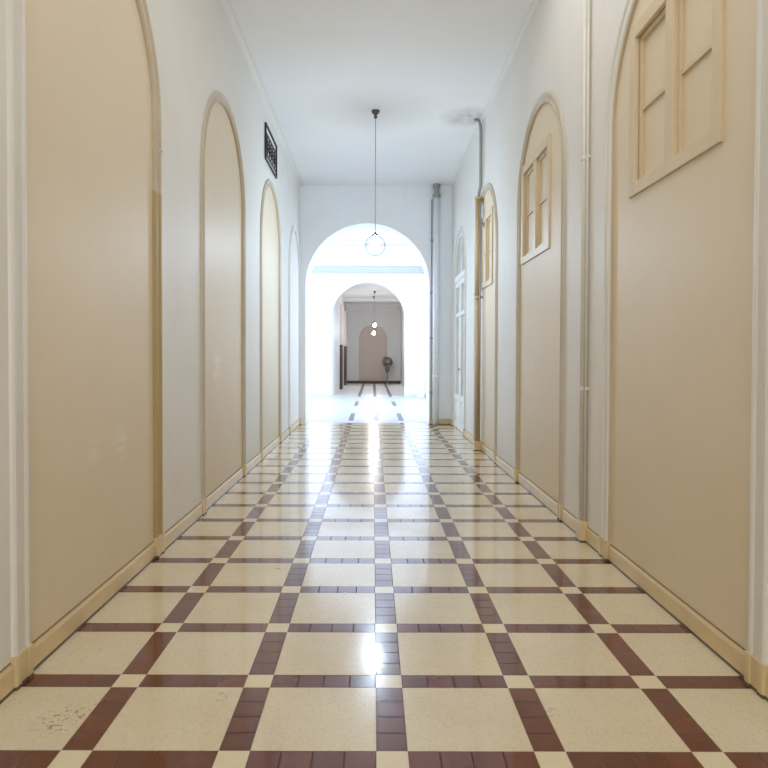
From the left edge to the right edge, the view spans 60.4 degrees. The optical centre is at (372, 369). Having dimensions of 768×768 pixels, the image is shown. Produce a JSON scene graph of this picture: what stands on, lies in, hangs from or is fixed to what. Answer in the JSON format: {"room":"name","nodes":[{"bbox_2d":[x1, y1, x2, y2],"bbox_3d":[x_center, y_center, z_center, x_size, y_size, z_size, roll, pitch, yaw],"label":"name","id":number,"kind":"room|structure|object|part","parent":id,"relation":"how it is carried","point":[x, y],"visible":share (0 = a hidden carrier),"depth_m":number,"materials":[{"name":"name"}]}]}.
{"room":"hallway","nodes":[
{"label":"hallway","id":0,"kind":"room"},
{"bbox_2d":[0,0,299,670],"bbox_3d":[-1.547,-1.014,2.831,0.400,4.410,18.700,0,1,0],"label":"wall","id":1,"kind":"structure","parent":0,"point":[89,110],"depth_m":3.63,"materials":[{"name":"white paint"}]},
{"bbox_2d":[6,0,164,690],"bbox_3d":[-1.342,-0.602,3.299,0.039,3.570,1.752,0,1,0],"label":"trim","id":2,"kind":"structure","parent":1,"relation":"attached to","point":[22,650],"depth_m":2.52,"materials":[{"name":"paint"}]},
{"bbox_3d":[-1.503,-0.555,3.300,0.292,3.475,1.550,0,1,0],"label":"arch panel","id":3,"kind":"part","parent":1,"relation":"part of","materials":[{"name":"beige paint"}]},
{"bbox_2d":[0,419,298,703],"bbox_3d":[-1.349,1.138,2.872,0.024,0.106,18.700,0,1,0],"label":"baseboard","id":4,"kind":"structure","parent":1,"relation":"attached to","point":[45,645],"depth_m":3.38,"materials":[{"name":"paint"}]},
{"bbox_2d":[200,91,246,515],"bbox_3d":[-1.342,-0.667,6.018,0.039,3.595,1.759,0,1,0],"label":"trim","id":5,"kind":"structure","parent":1,"relation":"attached to","point":[216,96],"depth_m":5.26,"materials":[{"name":"beige paint"}]},
{"bbox_3d":[-1.502,-0.635,6.019,0.292,3.530,1.620,0,1,0],"label":"arch panel","id":6,"kind":"part","parent":1,"relation":"part of","materials":[{"name":"beige paint"}]},
{"bbox_2d":[218,0,303,187],"bbox_3d":[-1.307,-3.183,2.789,0.070,0.070,18.700,0,1,0],"label":"trim","id":7,"kind":"structure","parent":1,"relation":"attached to","point":[226,6],"depth_m":7.41,"materials":[{"name":"white paint"}]},
{"bbox_3d":[-1.502,-0.669,8.709,0.292,3.495,1.590,0,1,0],"label":"arch panel","id":8,"kind":"part","parent":1,"relation":"part of","materials":[{"name":"beige paint"}]},
{"bbox_2d":[260,179,281,460],"bbox_3d":[-1.342,-0.701,8.708,0.039,3.560,1.729,0,1,0],"label":"trim","id":9,"kind":"structure","parent":1,"relation":"attached to","point":[268,182],"depth_m":8.34,"materials":[{"name":"beige paint"}]},
{"bbox_2d":[265,122,276,178],"bbox_3d":[-1.329,-2.844,8.607,0.025,0.450,0.920,0,1,0],"label":"air vent","id":10,"kind":"object","parent":1,"relation":"in","point":[270,149],"visible":1,"depth_m":8.58,"materials":[{"name":"black metal"}]},
{"bbox_2d":[288,225,300,434],"bbox_3d":[-1.342,-0.711,11.299,0.039,3.480,1.608,0,1,0],"label":"trim","id":11,"kind":"structure","parent":1,"relation":"attached to","point":[293,228],"depth_m":10.54,"materials":[{"name":"paint"}]},
{"bbox_3d":[-1.502,-0.681,11.299,0.292,3.420,1.480,0,1,0],"label":"arch panel","id":12,"kind":"part","parent":1,"relation":"part of","materials":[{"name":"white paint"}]},
{"bbox_2d":[331,294,345,395],"bbox_3d":[-1.427,-1.144,26.033,0.300,3.780,9.900,0,1,0],"label":"wall","id":13,"kind":"structure","parent":0,"point":[335,317],"depth_m":23.05,"materials":[{"name":"paint"}]},
{"bbox_2d":[340,305,342,388],"bbox_3d":[-1.235,-0.874,25.838,0.085,3.250,1.100,0,1,0],"label":"door","id":14,"kind":"structure","parent":13,"relation":"in","point":[341,306],"depth_m":25.30,"materials":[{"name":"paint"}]},
{"bbox_2d":[344,311,346,384],"bbox_3d":[-1.235,-0.946,29.587,0.085,3.250,1.200,0,1,0],"label":"door","id":15,"kind":"structure","parent":13,"relation":"in","point":[345,312],"depth_m":29.00,"materials":[{"name":"paint"}]},
{"bbox_2d":[343,298,399,301],"bbox_3d":[0.018,-3.012,28.447,2.580,0.130,0.400,0,1,0],"label":"trim","id":16,"kind":"structure","parent":13,"relation":"attached to","point":[344,299],"depth_m":28.25,"materials":[{"name":"white paint"}]},
{"bbox_2d":[309,274,426,395],"bbox_3d":[-1.136,-1.452,20.776,5.720,4.600,0.600,0,1,0],"label":"wall","id":17,"kind":"structure","parent":0,"point":[324,289],"depth_m":20.48,"materials":[{"name":"paint"}]},
{"bbox_2d":[309,394,425,396],"bbox_3d":[-1.142,0.800,20.511,5.720,0.106,0.016,0,1,0],"label":"baseboard","id":18,"kind":"structure","parent":17,"relation":"attached to","point":[310,395],"depth_m":20.50,"materials":[{"name":"white paint"}]},
{"bbox_2d":[311,247,424,273],"bbox_3d":[-1.131,-3.352,20.229,5.720,0.780,0.420,0,1,0],"label":"wall","id":19,"kind":"structure","parent":17,"relation":"attached to","point":[332,260],"depth_m":20.24,"materials":[{"name":"white paint"}]},
{"bbox_3d":[-1.131,-3.477,20.227,5.720,0.530,0.420,0,1,0],"label":"moulding","id":20,"kind":"part","parent":19,"relation":"part of","materials":[{"name":"white paint"}]},
{"bbox_2d":[417,274,423,397],"bbox_3d":[1.483,-1.048,20.419,0.220,3.820,0.130,0,1,0],"label":"trim","id":21,"kind":"structure","parent":17,"relation":"attached to","point":[420,394],"depth_m":20.38,"materials":[{"name":"white paint"}]},
{"bbox_2d":[327,230,408,246],"bbox_3d":[-1.130,-3.724,16.682,6.520,0.200,8.500,0,1,0],"label":"ceiling","id":22,"kind":"structure","parent":0,"point":[363,238],"depth_m":18.95,"materials":[{"name":"white paint"}]},
{"bbox_3d":[-1.065,-3.679,18.233,4.650,0.050,2.800,0,1,0],"label":"ceiling moulding","id":23,"kind":"part","parent":22,"relation":"part of","materials":[{"name":"grey paint"}]},
{"bbox_2d":[342,283,399,302],"bbox_3d":[0.018,-3.107,26.145,3.180,0.150,10.200,0,1,0],"label":"ceiling","id":24,"kind":"structure","parent":0,"point":[364,290],"depth_m":25.87,"materials":[{"name":"paint"}]},
{"bbox_2d":[346,311,400,380],"bbox_3d":[0.013,-1.238,31.132,3.180,3.780,0.300,0,1,0],"label":"wall","id":25,"kind":"structure","parent":0,"point":[366,350],"depth_m":31.00,"materials":[{"name":"paint"}]},
{"bbox_3d":[0.002,-0.735,31.117,1.350,2.775,0.150,0,1,0],"label":"arch panel","id":26,"kind":"part","parent":25,"relation":"part of","materials":[{"name":"pink paint"}]},
{"bbox_2d":[346,303,400,310],"bbox_3d":[0.018,-2.933,30.839,2.580,0.380,0.220,0,1,0],"label":"trim","id":27,"kind":"structure","parent":25,"relation":"attached to","point":[349,306],"depth_m":30.84,"materials":[{"name":"white paint"}]},
{"bbox_2d":[347,381,400,383],"bbox_3d":[0.008,0.590,31.002,2.580,0.130,0.030,0,1,0],"label":"baseboard","id":28,"kind":"structure","parent":25,"relation":"attached to","point":[348,382],"depth_m":30.99,"materials":[{"name":"brown wood"}]},
{"bbox_2d":[300,185,451,423],"bbox_3d":[0.053,-1.195,12.504,3.600,4.410,0.650,0,1,0],"label":"wall","id":29,"kind":"structure","parent":0,"point":[328,213],"depth_m":12.15,"materials":[{"name":"paint"}]},
{"bbox_2d":[430,199,432,418],"bbox_3d":[1.078,-1.111,12.164,0.052,4.040,0.034,0,1,0],"label":"cable","id":30,"kind":"object","parent":29,"relation":"attached to","point":[431,239],"visible":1,"depth_m":12.16,"materials":[{"name":"grey metal"}]},
{"bbox_2d":[432,183,440,424],"bbox_3d":[1.158,-1.185,12.099,0.144,4.410,0.157,0,1,0],"label":"downpipe","id":31,"kind":"object","parent":29,"relation":"attached to","point":[436,186],"visible":1,"depth_m":12.05,"materials":[{"name":"grey metal"}]},
{"bbox_2d":[429,419,450,424],"bbox_3d":[1.247,0.966,12.213,0.411,0.106,0.016,0,1,0],"label":"baseboard","id":32,"kind":"structure","parent":29,"relation":"attached to","point":[441,421],"depth_m":12.21,"materials":[{"name":"paint"}]},
{"bbox_2d":[230,0,532,185],"bbox_3d":[0.059,-3.292,2.937,3.700,0.150,19.000,0,1,0],"label":"ceiling","id":33,"kind":"structure","parent":0,"point":[430,68],"depth_m":7.42,"materials":[{"name":"paint"}]},
{"bbox_2d":[365,109,380,250],"bbox_3d":[0.031,-2.393,8.476,0.272,1.861,0.272,0,1,0],"label":"pendant lamp","id":34,"kind":"object","parent":33,"relation":"hanging from","point":[375,245],"visible":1,"depth_m":8.46,"materials":[{"name":"white glass"}]},
{"bbox_3d":[0.032,-2.504,8.473,0.009,1.439,0.009,0,1,0],"label":"cord","id":35,"kind":"part","parent":34,"relation":"part of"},
{"bbox_3d":[0.029,-1.604,8.491,0.136,0.161,0.136,0,1,0],"label":"bulb","id":36,"kind":"part","parent":34,"relation":"part of","materials":[{"name":"white glass"}]},
{"bbox_2d":[0,384,767,767],"bbox_3d":[-1.153,1.066,12.573,6.500,0.120,38.100,0,1,0],"label":"floor","id":37,"kind":"structure","parent":0,"point":[367,595],"depth_m":2.86,"materials":[{"name":"beige tile"}]},
{"bbox_2d":[382,356,392,383],"bbox_3d":[0.671,0.016,30.563,0.568,1.298,0.568,0,1,0],"label":"potted plant","id":38,"kind":"object","parent":37,"relation":"on","point":[387,369],"visible":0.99,"depth_m":30.49,"materials":[{"name":"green plant"}]},
{"bbox_2d":[401,305,404,385],"bbox_3d":[1.453,-1.136,26.033,0.300,3.780,9.900,0,1,0],"label":"wall","id":39,"kind":"structure","parent":0,"point":[402,311],"depth_m":29.06,"materials":[{"name":"paint"}]},
{"bbox_2d":[451,0,756,649],"bbox_3d":[1.658,-1.005,2.831,0.400,4.410,18.700,0,1,0],"label":"wall","id":40,"kind":"structure","parent":0,"point":[683,258],"depth_m":3.73,"materials":[{"name":"white paint"}]},
{"bbox_2d":[451,226,465,435],"bbox_3d":[1.450,-0.685,11.159,0.039,3.450,1.689,0,1,0],"label":"trim","id":41,"kind":"structure","parent":40,"relation":"attached to","point":[460,229],"depth_m":11.13,"materials":[{"name":"paint"}]},
{"bbox_2d":[454,232,464,432],"bbox_3d":[1.485,-0.643,11.160,0.124,3.365,1.510,0,1,0],"label":"door","id":42,"kind":"structure","parent":40,"relation":"in","point":[459,276],"depth_m":11.38,"materials":[{"name":"white paint"}]},
{"bbox_3d":[1.493,0.713,11.525,0.031,0.360,0.501,0,1,0],"label":"kick panel","id":43,"kind":"part","parent":42,"relation":"part of","materials":[{"name":"white paint"}]},
{"bbox_3d":[1.509,-0.502,11.502,0.006,1.870,0.501,0,1,0],"label":"glass pane","id":44,"kind":"part","parent":42,"relation":"part of","materials":[{"name":"grey glass"}]},
{"bbox_3d":[1.525,-1.913,11.135,0.010,0.685,1.370,0,1,0],"label":"fanlight glass","id":45,"kind":"part","parent":42,"relation":"part of","materials":[{"name":"grey glass"}]},
{"bbox_3d":[1.493,0.726,10.846,0.031,0.360,0.501,0,1,0],"label":"kick panel","id":46,"kind":"part","parent":42,"relation":"part of","materials":[{"name":"white paint"}]},
{"bbox_3d":[1.509,-0.489,10.823,0.006,1.870,0.501,0,1,0],"label":"glass pane","id":47,"kind":"part","parent":42,"relation":"part of","materials":[{"name":"grey glass"}]},
{"bbox_2d":[473,118,482,450],"bbox_3d":[1.393,-1.125,8.770,0.124,4.420,0.119,0,1,0],"label":"riser pipe","id":48,"kind":"object","parent":40,"relation":"attached to","point":[477,443],"visible":1,"depth_m":8.74,"materials":[{"name":"metal"}]},
{"bbox_2d":[473,183,497,463],"bbox_3d":[1.450,-0.648,8.539,0.039,3.475,1.699,0,1,0],"label":"trim","id":49,"kind":"structure","parent":40,"relation":"attached to","point":[488,186],"depth_m":7.76,"materials":[{"name":"beige paint"}]},
{"bbox_2d":[481,206,492,289],"bbox_3d":[1.484,-1.538,8.552,0.066,0.945,1.000,0,1,0],"label":"window","id":50,"kind":"structure","parent":40,"relation":"in","point":[487,228],"depth_m":8.50,"materials":[{"name":"beige paint"}]},
{"bbox_3d":[1.493,-1.539,8.787,0.028,0.802,0.380,0,1,0],"label":"sash","id":51,"kind":"part","parent":50,"relation":"part of","materials":[{"name":"beige paint"}]},
{"bbox_3d":[1.508,-1.732,8.783,0.020,0.360,0.324,0,1,0],"label":"painted pane","id":52,"kind":"part","parent":50,"relation":"part of","materials":[{"name":"beige paint"}]},
{"bbox_3d":[1.506,-1.346,8.791,0.020,0.360,0.324,0,1,0],"label":"painted pane","id":53,"kind":"part","parent":50,"relation":"part of","materials":[{"name":"beige paint"}]},
{"bbox_3d":[1.493,-1.530,8.317,0.028,0.802,0.380,0,1,0],"label":"sash","id":54,"kind":"part","parent":50,"relation":"part of","materials":[{"name":"beige paint"}]},
{"bbox_3d":[1.508,-1.723,8.313,0.020,0.360,0.324,0,1,0],"label":"painted pane","id":55,"kind":"part","parent":50,"relation":"part of","materials":[{"name":"beige paint"}]},
{"bbox_3d":[1.506,-1.337,8.321,0.020,0.360,0.324,0,1,0],"label":"painted pane","id":56,"kind":"part","parent":50,"relation":"part of","materials":[{"name":"beige paint"}]},
{"bbox_3d":[1.516,-0.615,8.540,0.102,3.410,1.560,0,1,0],"label":"arch panel","id":57,"kind":"part","parent":40,"relation":"part of","materials":[{"name":"beige paint"}]},
{"bbox_2d":[450,0,540,187],"bbox_3d":[1.441,-3.188,2.789,0.045,0.045,18.700,0,1,0],"label":"trim","id":58,"kind":"structure","parent":40,"relation":"attached to","point":[535,3],"depth_m":7.35,"materials":[{"name":"white paint"}]},
{"bbox_2d":[521,133,550,264],"bbox_3d":[1.484,-1.488,5.952,0.066,0.945,1.024,0,1,0],"label":"window","id":59,"kind":"structure","parent":40,"relation":"in","point":[535,237],"depth_m":5.91,"materials":[{"name":"beige paint"}]},
{"bbox_3d":[1.493,-1.489,6.194,0.028,0.802,0.392,0,1,0],"label":"sash","id":60,"kind":"part","parent":59,"relation":"part of","materials":[{"name":"beige paint"}]},
{"bbox_3d":[1.507,-1.682,6.190,0.020,0.360,0.336,0,1,0],"label":"painted pane","id":61,"kind":"part","parent":59,"relation":"part of","materials":[{"name":"beige paint"}]},
{"bbox_3d":[1.506,-1.296,6.197,0.020,0.360,0.336,0,1,0],"label":"painted pane","id":62,"kind":"part","parent":59,"relation":"part of","materials":[{"name":"beige paint"}]},
{"bbox_3d":[1.493,-1.480,5.712,0.028,0.802,0.392,0,1,0],"label":"sash","id":63,"kind":"part","parent":59,"relation":"part of","materials":[{"name":"beige paint"}]},
{"bbox_3d":[1.506,-1.287,5.715,0.020,0.360,0.336,0,1,0],"label":"painted pane","id":64,"kind":"part","parent":59,"relation":"part of","materials":[{"name":"beige paint"}]},
{"bbox_3d":[1.507,-1.673,5.708,0.020,0.360,0.336,0,1,0],"label":"painted pane","id":65,"kind":"part","parent":59,"relation":"part of","materials":[{"name":"beige paint"}]},
{"bbox_2d":[514,91,565,521],"bbox_3d":[1.450,-0.618,5.809,0.039,3.520,1.649,0,1,0],"label":"trim","id":66,"kind":"structure","parent":40,"relation":"attached to","point":[549,97],"depth_m":5.14,"materials":[{"name":"beige paint"}]},
{"bbox_3d":[1.516,-0.585,5.810,0.102,3.455,1.510,0,1,0],"label":"arch panel","id":67,"kind":"part","parent":40,"relation":"part of","materials":[{"name":"beige paint"}]},
{"bbox_2d":[575,0,590,541],"bbox_3d":[1.430,-1.037,4.465,0.056,4.410,0.112,0,1,0],"label":"conduit","id":68,"kind":"object","parent":40,"relation":"attached to","point":[581,523],"visible":1,"depth_m":4.45,"materials":[{"name":"beige metal"}]},
{"bbox_2d":[464,430,767,701],"bbox_3d":[1.448,1.146,2.872,0.024,0.106,18.700,0,1,0],"label":"baseboard","id":69,"kind":"structure","parent":40,"relation":"attached to","point":[713,638],"depth_m":3.38,"materials":[{"name":"paint"}]},
{"bbox_2d":[628,0,724,197],"bbox_3d":[1.484,-1.436,3.243,0.066,0.945,0.988,0,1,0],"label":"window","id":70,"kind":"structure","parent":40,"relation":"in","point":[678,102],"depth_m":3.20,"materials":[{"name":"beige paint"}]},
{"bbox_3d":[1.493,-1.437,3.475,0.028,0.802,0.374,0,1,0],"label":"sash","id":71,"kind":"part","parent":70,"relation":"part of","materials":[{"name":"beige paint"}]},
{"bbox_3d":[1.506,-1.244,3.479,0.020,0.360,0.318,0,1,0],"label":"painted pane","id":72,"kind":"part","parent":70,"relation":"part of","materials":[{"name":"beige paint"}]},
{"bbox_3d":[1.507,-1.630,3.471,0.020,0.360,0.318,0,1,0],"label":"painted pane","id":73,"kind":"part","parent":70,"relation":"part of","materials":[{"name":"beige paint"}]},
{"bbox_3d":[1.493,-1.428,3.011,0.028,0.802,0.374,0,1,0],"label":"sash","id":74,"kind":"part","parent":70,"relation":"part of","materials":[{"name":"beige paint"}]},
{"bbox_3d":[1.506,-1.235,3.015,0.020,0.360,0.318,0,1,0],"label":"painted pane","id":75,"kind":"part","parent":70,"relation":"part of","materials":[{"name":"beige paint"}]},
{"bbox_3d":[1.507,-1.621,3.007,0.020,0.360,0.318,0,1,0],"label":"painted pane","id":76,"kind":"part","parent":70,"relation":"part of","materials":[{"name":"beige paint"}]},
{"bbox_2d":[599,0,767,699],"bbox_3d":[1.450,-0.546,3.260,0.039,3.475,1.762,0,1,0],"label":"trim","id":77,"kind":"structure","parent":40,"relation":"attached to","point":[756,656],"depth_m":2.48,"materials":[{"name":"paint"}]},
{"bbox_3d":[1.515,-0.499,3.261,0.102,3.380,1.560,0,1,0],"label":"arch panel","id":78,"kind":"part","parent":40,"relation":"part of","materials":[{"name":"beige paint"}]}
]}

